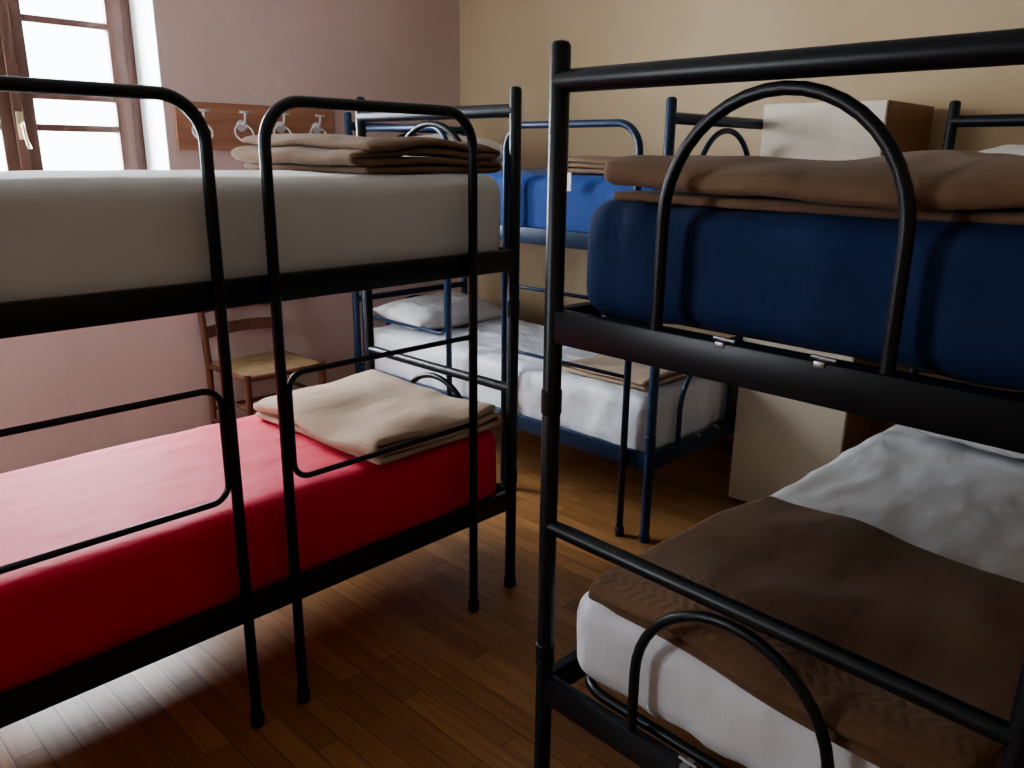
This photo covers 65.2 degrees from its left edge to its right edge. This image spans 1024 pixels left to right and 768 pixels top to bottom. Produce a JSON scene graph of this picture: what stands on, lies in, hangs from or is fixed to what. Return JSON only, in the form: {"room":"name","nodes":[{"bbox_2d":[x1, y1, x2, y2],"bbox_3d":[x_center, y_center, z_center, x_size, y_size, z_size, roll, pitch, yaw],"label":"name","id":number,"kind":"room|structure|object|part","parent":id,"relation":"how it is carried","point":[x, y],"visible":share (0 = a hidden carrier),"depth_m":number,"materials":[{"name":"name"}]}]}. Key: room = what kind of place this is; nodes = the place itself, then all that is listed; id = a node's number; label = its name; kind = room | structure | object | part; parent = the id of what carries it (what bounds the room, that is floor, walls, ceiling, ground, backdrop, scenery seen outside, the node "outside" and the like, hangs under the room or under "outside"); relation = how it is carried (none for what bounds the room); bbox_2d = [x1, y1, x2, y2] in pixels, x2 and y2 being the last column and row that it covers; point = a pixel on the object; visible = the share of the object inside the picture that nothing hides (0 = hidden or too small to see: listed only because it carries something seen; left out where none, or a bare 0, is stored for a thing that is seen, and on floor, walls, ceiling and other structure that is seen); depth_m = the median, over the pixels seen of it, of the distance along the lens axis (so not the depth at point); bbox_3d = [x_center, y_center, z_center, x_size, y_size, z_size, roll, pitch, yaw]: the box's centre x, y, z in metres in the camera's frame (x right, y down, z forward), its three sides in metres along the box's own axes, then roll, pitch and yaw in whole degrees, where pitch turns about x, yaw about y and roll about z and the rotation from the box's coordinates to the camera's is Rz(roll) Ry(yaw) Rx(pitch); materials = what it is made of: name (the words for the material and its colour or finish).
{"room":"dormitory","nodes":[
{"label":"dormitory","id":0,"kind":"room"},
{"bbox_2d":[0,0,460,473],"bbox_3d":[-2.306,-0.976,3.489,0.350,2.900,5.610,15,22,42],"label":"wall","id":1,"kind":"structure","parent":0,"point":[247,52],"depth_m":4.12,"materials":[{"name":"paint"}]},
{"bbox_2d":[129,0,170,169],"bbox_3d":[-2.167,-1.262,3.531,0.360,1.470,1.129,15,22,42],"label":"lining","id":2,"kind":"object","parent":1,"relation":"attached to","point":[142,14],"visible":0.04,"depth_m":3.87,"materials":[{"name":"white paint"}]},
{"bbox_2d":[0,0,146,170],"bbox_3d":[-2.245,-1.290,3.600,0.085,1.444,1.118,15,22,42],"label":"window","id":3,"kind":"structure","parent":2,"relation":"attached to","point":[115,25],"depth_m":3.71,"materials":[{"name":"brown wood"}]},
{"bbox_2d":[15,111,31,148],"bbox_3d":[-2.196,-1.141,3.601,0.050,0.162,0.032,11,19,31],"label":"handle","id":4,"kind":"object","parent":3,"relation":"attached to","point":[22,134],"visible":1,"depth_m":3.60,"materials":[{"name":"gold metal"}]},
{"bbox_2d":[173,102,334,149],"bbox_3d":[-1.294,-1.330,4.158,0.071,0.225,0.900,15,22,42],"label":"coat rack","id":5,"kind":"object","parent":1,"relation":"attached to","point":[228,124],"visible":0.67,"depth_m":4.07,"materials":[{"name":"brown wood"}]},
{"bbox_2d":[0,424,746,767],"bbox_3d":[-0.327,1.019,2.056,5.900,0.100,5.610,15,22,42],"label":"floor","id":6,"kind":"structure","parent":0,"point":[401,673],"depth_m":2.39,"materials":[{"name":"brown wood"}]},
{"bbox_2d":[0,75,521,728],"bbox_3d":[-0.938,0.016,2.264,0.868,1.700,1.947,15,22,42],"label":"bunk bed","id":7,"kind":"object","parent":6,"relation":"on","point":[52,314],"visible":0.72,"depth_m":2.04,"materials":[{"name":"black metal"}]},
{"bbox_2d":[0,414,495,693],"bbox_3d":[-0.949,0.380,2.382,0.771,0.285,1.854,15,22,42],"label":"mattress","id":8,"kind":"object","parent":7,"relation":"on","point":[58,613],"visible":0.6,"depth_m":2.12,"materials":[{"name":"red fabric"}]},
{"bbox_2d":[253,370,501,464],"bbox_3d":[-0.467,0.084,2.756,0.702,0.095,0.595,15,21,40],"label":"folded blanket","id":9,"kind":"object","parent":8,"relation":"on","point":[366,412],"visible":0.88,"depth_m":2.62,"materials":[{"name":"beige fabric"}]},
{"bbox_2d":[0,170,499,302],"bbox_3d":[-0.936,-0.423,2.152,0.774,0.288,1.859,15,22,42],"label":"mattress","id":10,"kind":"object","parent":7,"relation":"on","point":[63,232],"visible":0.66,"depth_m":1.87,"materials":[{"name":"white fabric"}]},
{"bbox_2d":[231,134,500,173],"bbox_3d":[-0.473,-0.743,2.571,0.698,0.117,0.583,15,22,42],"label":"folded blanket","id":11,"kind":"object","parent":10,"relation":"on","point":[328,153],"visible":0.98,"depth_m":2.35,"materials":[{"name":"beige fabric"}]},
{"bbox_3d":[-0.574,-0.248,3.198,0.043,1.700,0.044,15,22,42],"label":"post","id":12,"kind":"part","parent":7,"relation":"part of","materials":[{"name":"black metal"}]},
{"bbox_3d":[-0.284,-0.291,2.897,0.800,1.344,0.041,15,22,42],"label":"frame","id":13,"kind":"part","parent":7,"relation":"part of","materials":[{"name":"black metal"}]},
{"bbox_3d":[0.002,-0.088,2.666,0.043,1.700,0.044,15,22,42],"label":"post","id":14,"kind":"part","parent":7,"relation":"part of","materials":[{"name":"black metal"}]},
{"bbox_2d":[198,303,325,423],"bbox_3d":[-1.297,-0.127,4.160,0.489,0.922,0.456,15,22,42],"label":"chair","id":15,"kind":"object","parent":6,"relation":"on","point":[248,369],"visible":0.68,"depth_m":4.12,"materials":[{"name":"brown wood"}]},
{"bbox_3d":[-1.278,-0.104,4.148,0.420,0.030,0.440,15,22,42],"label":"woven seat","id":16,"kind":"part","parent":15,"relation":"part of","materials":[{"name":"wicker"}]},
{"bbox_2d":[344,96,762,543],"bbox_3d":[0.120,-0.446,3.919,1.974,1.700,0.868,15,22,42],"label":"bunk bed","id":17,"kind":"object","parent":6,"relation":"on","point":[649,460],"visible":0.26,"depth_m":3.28,"materials":[{"name":"blue metal"}]},
{"bbox_3d":[-0.843,-0.565,4.292,0.044,1.700,0.043,15,22,42],"label":"post","id":18,"kind":"part","parent":17,"relation":"part of","materials":[{"name":"blue metal"}]},
{"bbox_3d":[-0.564,-0.764,4.534,0.041,1.344,0.800,15,22,42],"label":"frame","id":19,"kind":"part","parent":17,"relation":"part of","materials":[{"name":"blue metal"}]},
{"bbox_3d":[-0.288,-0.717,4.847,0.044,1.700,0.043,15,22,42],"label":"post","id":20,"kind":"part","parent":17,"relation":"part of","materials":[{"name":"blue metal"}]},
{"bbox_2d":[374,316,737,451],"bbox_3d":[0.125,-0.074,4.034,1.893,0.309,0.800,15,22,42],"label":"mattress","id":21,"kind":"object","parent":17,"relation":"on","point":[590,406],"visible":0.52,"depth_m":3.53,"materials":[{"name":"white fabric"}]},
{"bbox_2d":[373,291,501,329],"bbox_3d":[-0.394,-0.409,4.419,0.397,0.155,0.660,15,22,42],"label":"pillow","id":22,"kind":"object","parent":21,"relation":"on","point":[426,311],"visible":0.71,"depth_m":4.28,"materials":[{"name":"fabric"}]},
{"bbox_2d":[562,354,686,389],"bbox_3d":[0.594,-0.101,3.558,0.460,0.050,0.673,15,22,42],"label":"folded blanket","id":23,"kind":"object","parent":21,"relation":"on","point":[640,373],"visible":0.31,"depth_m":3.36,"materials":[{"name":"beige fabric"}]},
{"bbox_2d":[478,169,660,231],"bbox_3d":[0.136,-0.877,3.803,1.867,0.272,0.769,15,22,42],"label":"mattress","id":24,"kind":"object","parent":17,"relation":"on","point":[588,191],"visible":0.12,"depth_m":3.21,"materials":[{"name":"blue fabric"}]},
{"bbox_2d":[419,134,502,161],"bbox_3d":[-0.335,-1.214,4.181,0.420,0.173,0.640,15,22,42],"label":"pillow","id":25,"kind":"object","parent":24,"relation":"on","point":[488,142],"visible":0.16,"depth_m":4.15,"materials":[{"name":"fabric"}]},
{"bbox_2d":[567,173,570,190],"bbox_3d":[0.218,-0.793,3.139,0.036,0.070,0.001,15,22,42],"label":"paper tag","id":26,"kind":"object","parent":24,"relation":"attached to","point":[569,174],"visible":0.57,"depth_m":3.13,"materials":[{"name":"white paper"}]},
{"bbox_2d":[568,155,615,173],"bbox_3d":[0.574,-0.919,3.357,0.530,0.071,0.678,15,22,42],"label":"folded blanket","id":27,"kind":"object","parent":24,"relation":"on","point":[587,163],"visible":0.12,"depth_m":3.19,"materials":[{"name":"beige fabric"}]},
{"bbox_3d":[0.545,-0.180,3.008,0.044,1.700,0.043,15,22,42],"label":"post","id":28,"kind":"part","parent":17,"relation":"part of","materials":[{"name":"blue metal"}]},
{"bbox_3d":[0.825,-0.379,3.250,0.041,1.344,0.800,15,22,42],"label":"frame","id":29,"kind":"part","parent":17,"relation":"part of","materials":[{"name":"blue metal"}]},
{"bbox_2d":[534,28,1023,767],"bbox_3d":[1.118,0.104,2.043,2.064,1.700,0.938,-14,22,-42],"label":"bunk bed","id":30,"kind":"object","parent":6,"relation":"on","point":[991,417],"visible":0.54,"depth_m":1.31,"materials":[{"name":"black metal"}]},
{"bbox_3d":[0.079,0.196,1.680,0.044,1.700,0.043,-14,22,-42],"label":"post","id":31,"kind":"part","parent":30,"relation":"part of","materials":[{"name":"black metal"}]},
{"bbox_2d":[577,424,1023,767],"bbox_3d":[1.118,0.464,2.143,1.955,0.241,0.872,-14,22,-42],"label":"mattress","id":32,"kind":"object","parent":30,"relation":"on","point":[956,501],"visible":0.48,"depth_m":1.99,"materials":[{"name":"white fabric"}]},
{"bbox_2d":[588,496,1023,767],"bbox_3d":[0.689,0.458,1.675,0.728,0.093,0.813,-12,20,-38],"label":"folded blanket","id":33,"kind":"object","parent":32,"relation":"on","point":[951,627],"visible":0.86,"depth_m":1.57,"materials":[{"name":"brown fabric"}]},
{"bbox_2d":[905,426,1023,459],"bbox_3d":[1.643,0.165,2.586,0.360,0.128,0.620,-14,22,-42],"label":"pillow","id":34,"kind":"object","parent":32,"relation":"on","point":[986,448],"visible":0.18,"depth_m":2.54,"materials":[{"name":"fabric"}]},
{"bbox_2d":[586,199,1023,391],"bbox_3d":[1.126,-0.338,1.915,1.952,0.239,0.866,-14,22,-42],"label":"mattress","id":35,"kind":"object","parent":30,"relation":"on","point":[817,282],"visible":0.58,"depth_m":1.22,"materials":[{"name":"blue fabric"}]},
{"bbox_2d":[604,150,1023,224],"bbox_3d":[0.640,-0.359,1.406,0.622,0.101,0.798,-14,22,-42],"label":"folded blanket","id":36,"kind":"object","parent":35,"relation":"on","point":[949,185],"visible":0.98,"depth_m":1.19,"materials":[{"name":"beige fabric"}]},
{"bbox_2d":[978,144,1023,155],"bbox_3d":[1.653,-0.641,2.354,0.360,0.124,0.620,-14,22,-42],"label":"pillow","id":37,"kind":"object","parent":35,"relation":"on","point":[1015,149],"visible":0.24,"depth_m":2.37,"materials":[{"name":"fabric"}]},
{"bbox_3d":[1.539,-0.173,3.026,0.044,1.700,0.043,-14,22,-42],"label":"post","id":38,"kind":"part","parent":30,"relation":"part of","materials":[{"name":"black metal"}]},
{"bbox_3d":[1.850,-0.204,2.681,0.041,1.344,0.895,-14,22,-42],"label":"frame","id":39,"kind":"part","parent":30,"relation":"part of","materials":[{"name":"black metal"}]},
{"bbox_3d":[0.697,0.381,1.060,0.044,1.700,0.043,-14,22,-42],"label":"post","id":40,"kind":"part","parent":30,"relation":"part of","materials":[{"name":"black metal"}]},
{"bbox_2d":[728,100,933,501],"bbox_3d":[1.332,-0.293,3.426,0.480,1.705,0.524,15,22,42],"label":"storage cabinet","id":41,"kind":"object","parent":6,"relation":"on","point":[778,441],"visible":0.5,"depth_m":3.27,"materials":[{"name":"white wood"}]},
{"bbox_2d":[459,0,1023,438],"bbox_3d":[1.712,-0.908,3.420,5.550,2.900,0.150,15,22,42],"label":"wall","id":42,"kind":"structure","parent":0,"point":[505,44],"depth_m":4.01,"materials":[{"name":"paint"}]},
{"bbox_2d":[705,437,733,453],"bbox_3d":[1.584,0.447,3.801,5.360,0.079,0.014,15,22,42],"label":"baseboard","id":43,"kind":"structure","parent":42,"relation":"attached to","point":[725,444],"depth_m":4.22,"materials":[{"name":"brown wood"}]}
]}

